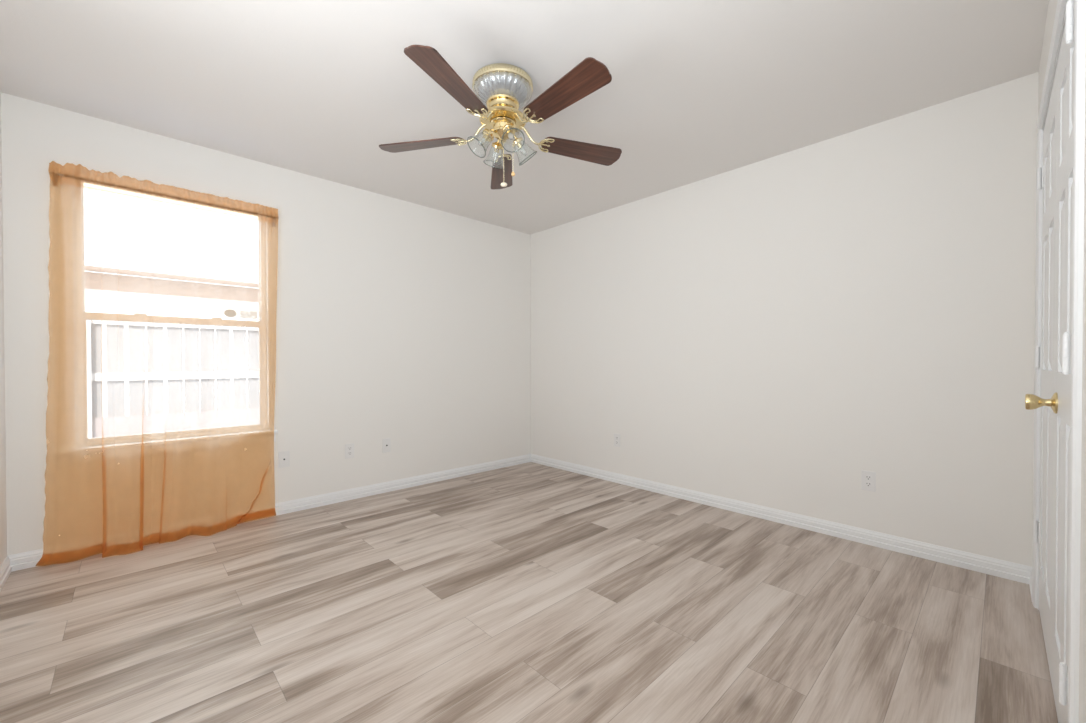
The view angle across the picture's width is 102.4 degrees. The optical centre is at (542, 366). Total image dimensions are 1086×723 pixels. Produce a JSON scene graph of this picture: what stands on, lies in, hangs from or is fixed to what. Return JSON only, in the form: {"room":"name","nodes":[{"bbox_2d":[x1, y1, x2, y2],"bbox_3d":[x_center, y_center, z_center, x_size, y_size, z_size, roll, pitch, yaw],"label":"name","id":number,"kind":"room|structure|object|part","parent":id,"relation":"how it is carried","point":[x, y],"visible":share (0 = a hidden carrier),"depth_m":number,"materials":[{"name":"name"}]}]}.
{"room":"empty bedroom","nodes":[
{"label":"empty bedroom","id":0,"kind":"room"},
{"bbox_2d":[0,91,6,565],"bbox_3d":[-1.274,-0.157,0.583,0.120,2.440,4.401,-1,1,-43],"label":"wall","id":1,"kind":"structure","parent":0,"point":[3,508],"depth_m":2.19,"materials":[{"name":"white paint"}]},
{"bbox_2d":[0,556,11,590],"bbox_3d":[-2.119,1.013,1.589,0.016,0.083,1.790,-1,1,-43],"label":"baseboard","id":2,"kind":"structure","parent":1,"relation":"attached to","point":[5,568],"depth_m":2.14,"materials":[{"name":"white paint"}]},
{"bbox_2d":[1,92,530,555],"bbox_3d":[-1.479,-0.185,3.502,3.838,2.440,0.120,-1,1,-43],"label":"wall","id":3,"kind":"structure","parent":0,"point":[404,322],"depth_m":3.14,"materials":[{"name":"white paint"}]},
{"bbox_2d":[51,172,277,226],"bbox_3d":[-2.223,-1.000,2.667,1.039,0.056,0.062,-1,1,-43],"label":"curtain rod","id":4,"kind":"object","parent":3,"relation":"attached to","point":[54,178],"visible":1,"depth_m":2.55,"materials":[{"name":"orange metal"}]},
{"bbox_2d":[57,430,277,464],"bbox_3d":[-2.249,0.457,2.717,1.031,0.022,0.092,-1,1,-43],"label":"trim","id":5,"kind":"structure","parent":3,"relation":"attached to","point":[259,432],"depth_m":2.63,"materials":[{"name":"white paint"}]},
{"bbox_2d":[74,171,266,446],"bbox_3d":[-2.290,-0.323,2.763,0.915,1.537,0.060,-1,1,-43],"label":"window","id":6,"kind":"structure","parent":3,"relation":"in","point":[81,317],"depth_m":2.62,"materials":[{"name":"white plastic"}]},
{"bbox_3d":[-2.298,-0.666,2.768,0.855,0.791,0.022,-1,1,-43],"label":"sash","id":7,"kind":"part","parent":6,"relation":"part of","materials":[{"name":"white plastic"}]},
{"bbox_3d":[-2.280,0.055,2.756,0.855,0.736,0.024,-1,1,-43],"label":"sash","id":8,"kind":"part","parent":6,"relation":"part of","materials":[{"name":"white plastic"}]},
{"bbox_2d":[8,454,530,571],"bbox_3d":[-1.430,0.994,3.465,3.598,0.083,0.016,-1,1,-43],"label":"baseboard","id":9,"kind":"structure","parent":3,"relation":"attached to","point":[35,558],"depth_m":2.85,"materials":[{"name":"white paint"}]},
{"bbox_2d":[278,451,289,467],"bbox_3d":[-1.829,0.654,3.085,0.070,0.115,0.014,-1,1,-43],"label":"wall plate","id":10,"kind":"object","parent":3,"relation":"attached to","point":[283,456],"visible":1,"depth_m":3.08,"materials":[{"name":"white plastic"}]},
{"bbox_2d":[345,443,353,458],"bbox_3d":[-1.505,0.655,3.397,0.070,0.115,0.008,-1,1,-43],"label":"power outlet","id":11,"kind":"object","parent":3,"relation":"attached to","point":[349,448],"visible":1,"depth_m":3.39,"materials":[{"name":"white plastic"}]},
{"bbox_2d":[382,438,390,452],"bbox_3d":[-1.288,0.649,3.598,0.070,0.115,0.014,-1,1,-43],"label":"wall plate","id":12,"kind":"object","parent":3,"relation":"attached to","point":[386,443],"visible":1,"depth_m":3.60,"materials":[{"name":"white plastic"}]},
{"bbox_2d":[0,0,1048,234],"bbox_3d":[-0.396,-1.462,1.487,5.018,0.150,4.521,-1,1,-43],"label":"ceiling","id":13,"kind":"structure","parent":0,"point":[697,90],"depth_m":2.06,"materials":[{"name":"white paint"}]},
{"bbox_2d":[379,45,621,188],"bbox_3d":[-0.155,-1.130,2.107,1.265,0.528,1.246,-1,1,-43],"label":"ceiling fan","id":14,"kind":"object","parent":13,"relation":"hanging from","point":[502,87],"visible":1,"depth_m":2.04,"materials":[{"name":"brown wood"}]},
{"bbox_3d":[-0.618,-1.136,2.232,0.453,0.006,0.140,0,13,12],"label":"fan blade","id":15,"kind":"part","parent":14,"relation":"part of","materials":[{"name":"brown wood"}]},
{"bbox_3d":[-0.365,-1.132,1.743,0.140,0.006,0.453,13,6,22],"label":"fan blade","id":16,"kind":"part","parent":14,"relation":"part of","materials":[{"name":"brown wood"}]},
{"bbox_3d":[-0.365,-1.162,2.171,0.171,0.083,0.102,0,13,12],"label":"blade arm","id":17,"kind":"part","parent":14,"relation":"part of","materials":[{"name":"gold metal"}]},
{"bbox_3d":[-0.259,-1.160,1.980,0.102,0.083,0.171,13,6,22],"label":"blade arm","id":18,"kind":"part","parent":14,"relation":"part of","materials":[{"name":"gold metal"}]},
{"bbox_3d":[-0.293,-1.080,2.094,0.037,0.041,0.027,-1,1,-43],"label":"bulb","id":19,"kind":"part","parent":14,"relation":"part of","materials":[{"name":"clear glass"}]},
{"bbox_2d":[482,129,493,141],"bbox_3d":[-0.261,-1.120,2.112,0.069,0.066,0.062,-1,1,-43],"label":"socket","id":20,"kind":"object","parent":14,"relation":"attached to","point":[488,135],"depth_m":2.09,"materials":[{"name":"gold metal"}]},
{"bbox_3d":[-0.242,-1.081,2.237,0.027,0.041,0.037,-1,1,-43],"label":"bulb","id":21,"kind":"part","parent":14,"relation":"part of","materials":[{"name":"clear glass"}]},
{"bbox_2d":[492,139,503,152],"bbox_3d":[-0.225,-1.121,2.205,0.062,0.066,0.069,-1,1,-43],"label":"socket","id":22,"kind":"object","parent":14,"relation":"attached to","point":[497,145],"depth_m":2.19,"materials":[{"name":"gold metal"}]},
{"bbox_3d":[-0.242,-1.140,2.569,0.140,0.006,0.453,-12,2,-6],"label":"fan blade","id":23,"kind":"part","parent":14,"relation":"part of","materials":[{"name":"brown wood"}]},
{"bbox_3d":[-0.197,-1.322,2.138,0.240,0.061,0.238,-1,1,-43],"label":"motor","id":24,"kind":"part","parent":14,"relation":"part of","materials":[{"name":"clear glass"}]},
{"bbox_3d":[-0.197,-1.321,2.138,0.290,0.066,0.288,-1,1,-43],"label":"lamp shade","id":25,"kind":"part","parent":14,"relation":"part of","materials":[{"name":"clear glass"}]},
{"bbox_3d":[-0.220,-1.163,2.309,0.102,0.083,0.171,-12,2,-6],"label":"blade arm","id":26,"kind":"part","parent":14,"relation":"part of","materials":[{"name":"gold metal"}]},
{"bbox_2d":[502,124,514,138],"bbox_3d":[-0.168,-1.120,2.075,0.062,0.066,0.069,-1,1,-43],"label":"socket","id":27,"kind":"object","parent":14,"relation":"attached to","point":[510,133],"depth_m":2.05,"materials":[{"name":"gold metal"}]},
{"bbox_3d":[-0.150,-1.079,2.043,0.027,0.041,0.037,-1,1,-43],"label":"bulb","id":28,"kind":"part","parent":14,"relation":"part of","materials":[{"name":"white glass"}]},
{"bbox_3d":[-0.150,-1.073,2.031,0.108,0.124,0.121,-1,1,-43],"label":"lamp shade","id":29,"kind":"part","parent":14,"relation":"part of","materials":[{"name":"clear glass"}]},
{"bbox_2d":[512,135,522,148],"bbox_3d":[-0.132,-1.121,2.168,0.069,0.066,0.062,-1,1,-43],"label":"socket","id":30,"kind":"object","parent":14,"relation":"attached to","point":[517,142],"depth_m":2.16,"materials":[{"name":"gold metal"}]},
{"bbox_3d":[-0.099,-1.081,2.186,0.037,0.041,0.027,-1,1,-43],"label":"bulb","id":31,"kind":"part","parent":14,"relation":"part of","materials":[{"name":"clear glass"}]},
{"bbox_3d":[-0.080,-1.161,2.013,0.102,0.083,0.171,15,-9,-40],"label":"blade arm","id":32,"kind":"part","parent":14,"relation":"part of","materials":[{"name":"gold metal"}]},
{"bbox_3d":[-0.040,-1.163,2.209,0.171,0.083,0.102,0,-11,-22],"label":"blade arm","id":33,"kind":"part","parent":14,"relation":"part of","materials":[{"name":"gold metal"}]},
{"bbox_3d":[0.086,-1.133,1.813,0.140,0.006,0.453,15,-9,-40],"label":"fan blade","id":34,"kind":"part","parent":14,"relation":"part of","materials":[{"name":"brown wood"}]},
{"bbox_3d":[0.203,-1.138,2.302,0.453,0.006,0.140,0,-11,-22],"label":"fan blade","id":35,"kind":"part","parent":14,"relation":"part of","materials":[{"name":"brown wood"}]},
{"bbox_2d":[0,462,1057,722],"bbox_3d":[0.036,1.108,1.918,3.838,0.120,4.521,-1,1,-43],"label":"floor","id":36,"kind":"structure","parent":0,"point":[530,592],"depth_m":1.79,"materials":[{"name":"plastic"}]},
{"bbox_2d":[531,72,1038,566],"bbox_3d":[1.425,-0.186,3.140,0.120,2.440,4.401,-1,1,-43],"label":"wall","id":37,"kind":"structure","parent":0,"point":[773,332],"depth_m":2.70,"materials":[{"name":"white paint"}]},
{"bbox_2d":[614,433,619,446],"bbox_3d":[0.656,0.651,3.868,0.008,0.115,0.070,-1,1,-43],"label":"power outlet","id":38,"kind":"object","parent":37,"relation":"attached to","point":[616,436],"visible":1,"depth_m":3.86,"materials":[{"name":"white plastic"}]},
{"bbox_2d":[531,454,1032,583],"bbox_3d":[1.105,0.991,3.393,0.016,0.083,3.606,-1,1,-43],"label":"baseboard","id":39,"kind":"structure","parent":37,"relation":"attached to","point":[966,560],"depth_m":2.70,"materials":[{"name":"white paint"}]},
{"bbox_2d":[861,470,875,491],"bbox_3d":[1.903,0.668,2.552,0.008,0.115,0.070,-1,1,-43],"label":"power outlet","id":40,"kind":"object","parent":37,"relation":"attached to","point":[868,478],"visible":1,"depth_m":2.55,"materials":[{"name":"white plastic"}]},
{"bbox_2d":[865,482,871,486],"bbox_3d":[1.902,0.688,2.550,0.002,0.028,0.034,-1,1,-43],"label":"receptacle","id":41,"kind":"object","parent":40,"relation":"attached to","point":[867,484],"depth_m":2.55,"materials":[{"name":"grey plastic"}]},
{"bbox_2d":[1038,0,1085,722],"bbox_3d":[1.090,-0.163,0.792,3.599,2.440,0.110,-1,1,-44],"label":"wall","id":42,"kind":"structure","parent":0,"point":[1052,5],"depth_m":0.93,"materials":[{"name":"white paint"}]},
{"bbox_2d":[1029,568,1032,599],"bbox_3d":[2.260,1.002,2.014,0.235,0.083,0.016,-1,1,-44],"label":"baseboard","id":43,"kind":"structure","parent":42,"relation":"attached to","point":[1031,573],"depth_m":2.04,"materials":[{"name":"white paint"}]},
{"bbox_2d":[1032,129,1041,608],"bbox_3d":[2.153,0.014,1.901,0.060,2.062,0.014,-1,1,-43],"label":"trim","id":44,"kind":"structure","parent":42,"relation":"attached to","point":[1039,133],"depth_m":1.89,"materials":[{"name":"white paint"}]},
{"bbox_2d":[1033,62,1057,682],"bbox_3d":[1.906,0.017,1.639,0.659,2.038,0.055,-1,1,-43],"label":"door","id":45,"kind":"structure","parent":42,"relation":"in","point":[1042,530],"depth_m":1.61,"materials":[{"name":"white paint"}]},
{"bbox_3d":[1.996,0.489,1.734,0.168,0.669,0.010,-1,1,-44],"label":"panel","id":46,"kind":"part","parent":45,"relation":"part of","materials":[{"name":"white paint"}]},
{"bbox_3d":[1.995,-0.251,1.727,0.168,0.509,0.010,-1,1,-44],"label":"panel","id":47,"kind":"part","parent":45,"relation":"part of","materials":[{"name":"white paint"}]},
{"bbox_3d":[1.994,-0.738,1.722,0.168,0.224,0.010,-1,1,-44],"label":"panel","id":48,"kind":"part","parent":45,"relation":"part of","materials":[{"name":"white paint"}]},
{"bbox_3d":[1.802,0.491,1.547,0.168,0.669,0.010,-1,1,-44],"label":"panel","id":49,"kind":"part","parent":45,"relation":"part of","materials":[{"name":"white paint"}]},
{"bbox_3d":[1.801,-0.248,1.540,0.168,0.509,0.010,-1,1,-44],"label":"panel","id":50,"kind":"part","parent":45,"relation":"part of","materials":[{"name":"white paint"}]},
{"bbox_3d":[1.800,-0.736,1.535,0.168,0.224,0.010,-1,1,-44],"label":"panel","id":51,"kind":"part","parent":45,"relation":"part of","materials":[{"name":"white paint"}]},
{"bbox_2d":[1025,0,1074,722],"bbox_3d":[1.428,0.022,1.214,0.615,2.038,0.104,-1,1,-43],"label":"door","id":52,"kind":"structure","parent":42,"relation":"in","point":[1060,402],"depth_m":1.25,"materials":[{"name":"white paint"}]},
{"bbox_3d":[1.578,0.113,1.390,0.052,0.052,0.057,-1,1,-43],"label":"knob","id":53,"kind":"part","parent":52,"relation":"part of","materials":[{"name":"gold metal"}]},
{"bbox_3d":[1.537,0.494,1.293,0.148,0.669,0.010,-1,1,-44],"label":"panel","id":54,"kind":"part","parent":52,"relation":"part of","materials":[{"name":"white paint"}]},
{"bbox_3d":[1.536,-0.246,1.286,0.148,0.509,0.010,-1,1,-44],"label":"panel","id":55,"kind":"part","parent":52,"relation":"part of","materials":[{"name":"white paint"}]},
{"bbox_3d":[1.446,0.027,1.203,0.604,2.028,0.010,-1,1,-44],"label":"frame","id":56,"kind":"part","parent":52,"relation":"part of","materials":[{"name":"white paint"}]},
{"bbox_3d":[1.536,-0.733,1.281,0.148,0.224,0.010,-1,1,-44],"label":"panel","id":57,"kind":"part","parent":52,"relation":"part of","materials":[{"name":"white paint"}]},
{"bbox_3d":[1.358,0.496,1.120,0.148,0.669,0.010,-1,1,-44],"label":"panel","id":58,"kind":"part","parent":52,"relation":"part of","materials":[{"name":"white paint"}]},
{"bbox_3d":[1.357,-0.244,1.113,0.148,0.509,0.010,-1,1,-44],"label":"panel","id":59,"kind":"part","parent":52,"relation":"part of","materials":[{"name":"white paint"}]},
{"bbox_3d":[1.356,-0.731,1.108,0.148,0.224,0.010,-1,1,-44],"label":"panel","id":60,"kind":"part","parent":52,"relation":"part of","materials":[{"name":"white paint"}]},
{"bbox_2d":[1037,0,1066,131],"bbox_3d":[1.669,-1.042,1.426,1.400,0.060,0.012,-1,1,-44],"label":"trim","id":61,"kind":"structure","parent":42,"relation":"attached to","point":[1061,4],"depth_m":1.44,"materials":[{"name":"white paint"}]},
{"bbox_2d":[1038,0,1068,609],"bbox_3d":[1.712,0.020,1.392,1.280,2.062,0.119,-1,1,-43],"label":"trim","id":62,"kind":"structure","parent":42,"relation":"attached to","point":[1064,20],"depth_m":1.86,"materials":[{"name":"white paint"}]},
{"bbox_2d":[1067,0,1085,722],"bbox_3d":[1.187,0.025,0.972,0.060,2.062,0.014,-1,1,-43],"label":"trim","id":63,"kind":"structure","parent":42,"relation":"attached to","point":[1080,5],"depth_m":0.95,"materials":[{"name":"white paint"}]},
{"label":"outside","id":64,"kind":"structure","parent":0,"visible":0},
{"bbox_3d":[-8.772,0.906,10.722,30.000,0.140,20.379,-1,1,-43],"label":"ground","id":65,"kind":"structure","parent":64,"visible":0},
{"bbox_2d":[84,186,258,416],"bbox_3d":[-6.779,-1.549,9.317,18.000,4.790,4.730,-1,1,-43],"label":"house","id":66,"kind":"structure","parent":65,"relation":"on","point":[123,227],"depth_m":7.55,"materials":[{"name":"white"}]},
{"bbox_2d":[87,320,258,437],"bbox_3d":[-3.863,0.167,5.249,8.810,1.430,0.112,-1,1,-43],"label":"fence","id":67,"kind":"object","parent":65,"relation":"on","point":[199,376],"visible":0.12,"depth_m":4.94,"materials":[{"name":"grey"}]},
{"bbox_3d":[-4.671,0.191,4.452,0.090,1.400,0.067,-1,1,-43],"label":"post","id":68,"kind":"part","parent":67,"relation":"part of","materials":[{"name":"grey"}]},
{"bbox_3d":[-3.883,-0.496,5.255,8.800,0.085,0.021,-1,1,-43],"label":"rail","id":69,"kind":"part","parent":67,"relation":"part of","materials":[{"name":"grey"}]},
{"bbox_3d":[-3.882,0.099,5.261,8.800,0.085,0.021,-1,1,-43],"label":"rail","id":70,"kind":"part","parent":67,"relation":"part of","materials":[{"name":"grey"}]}
]}

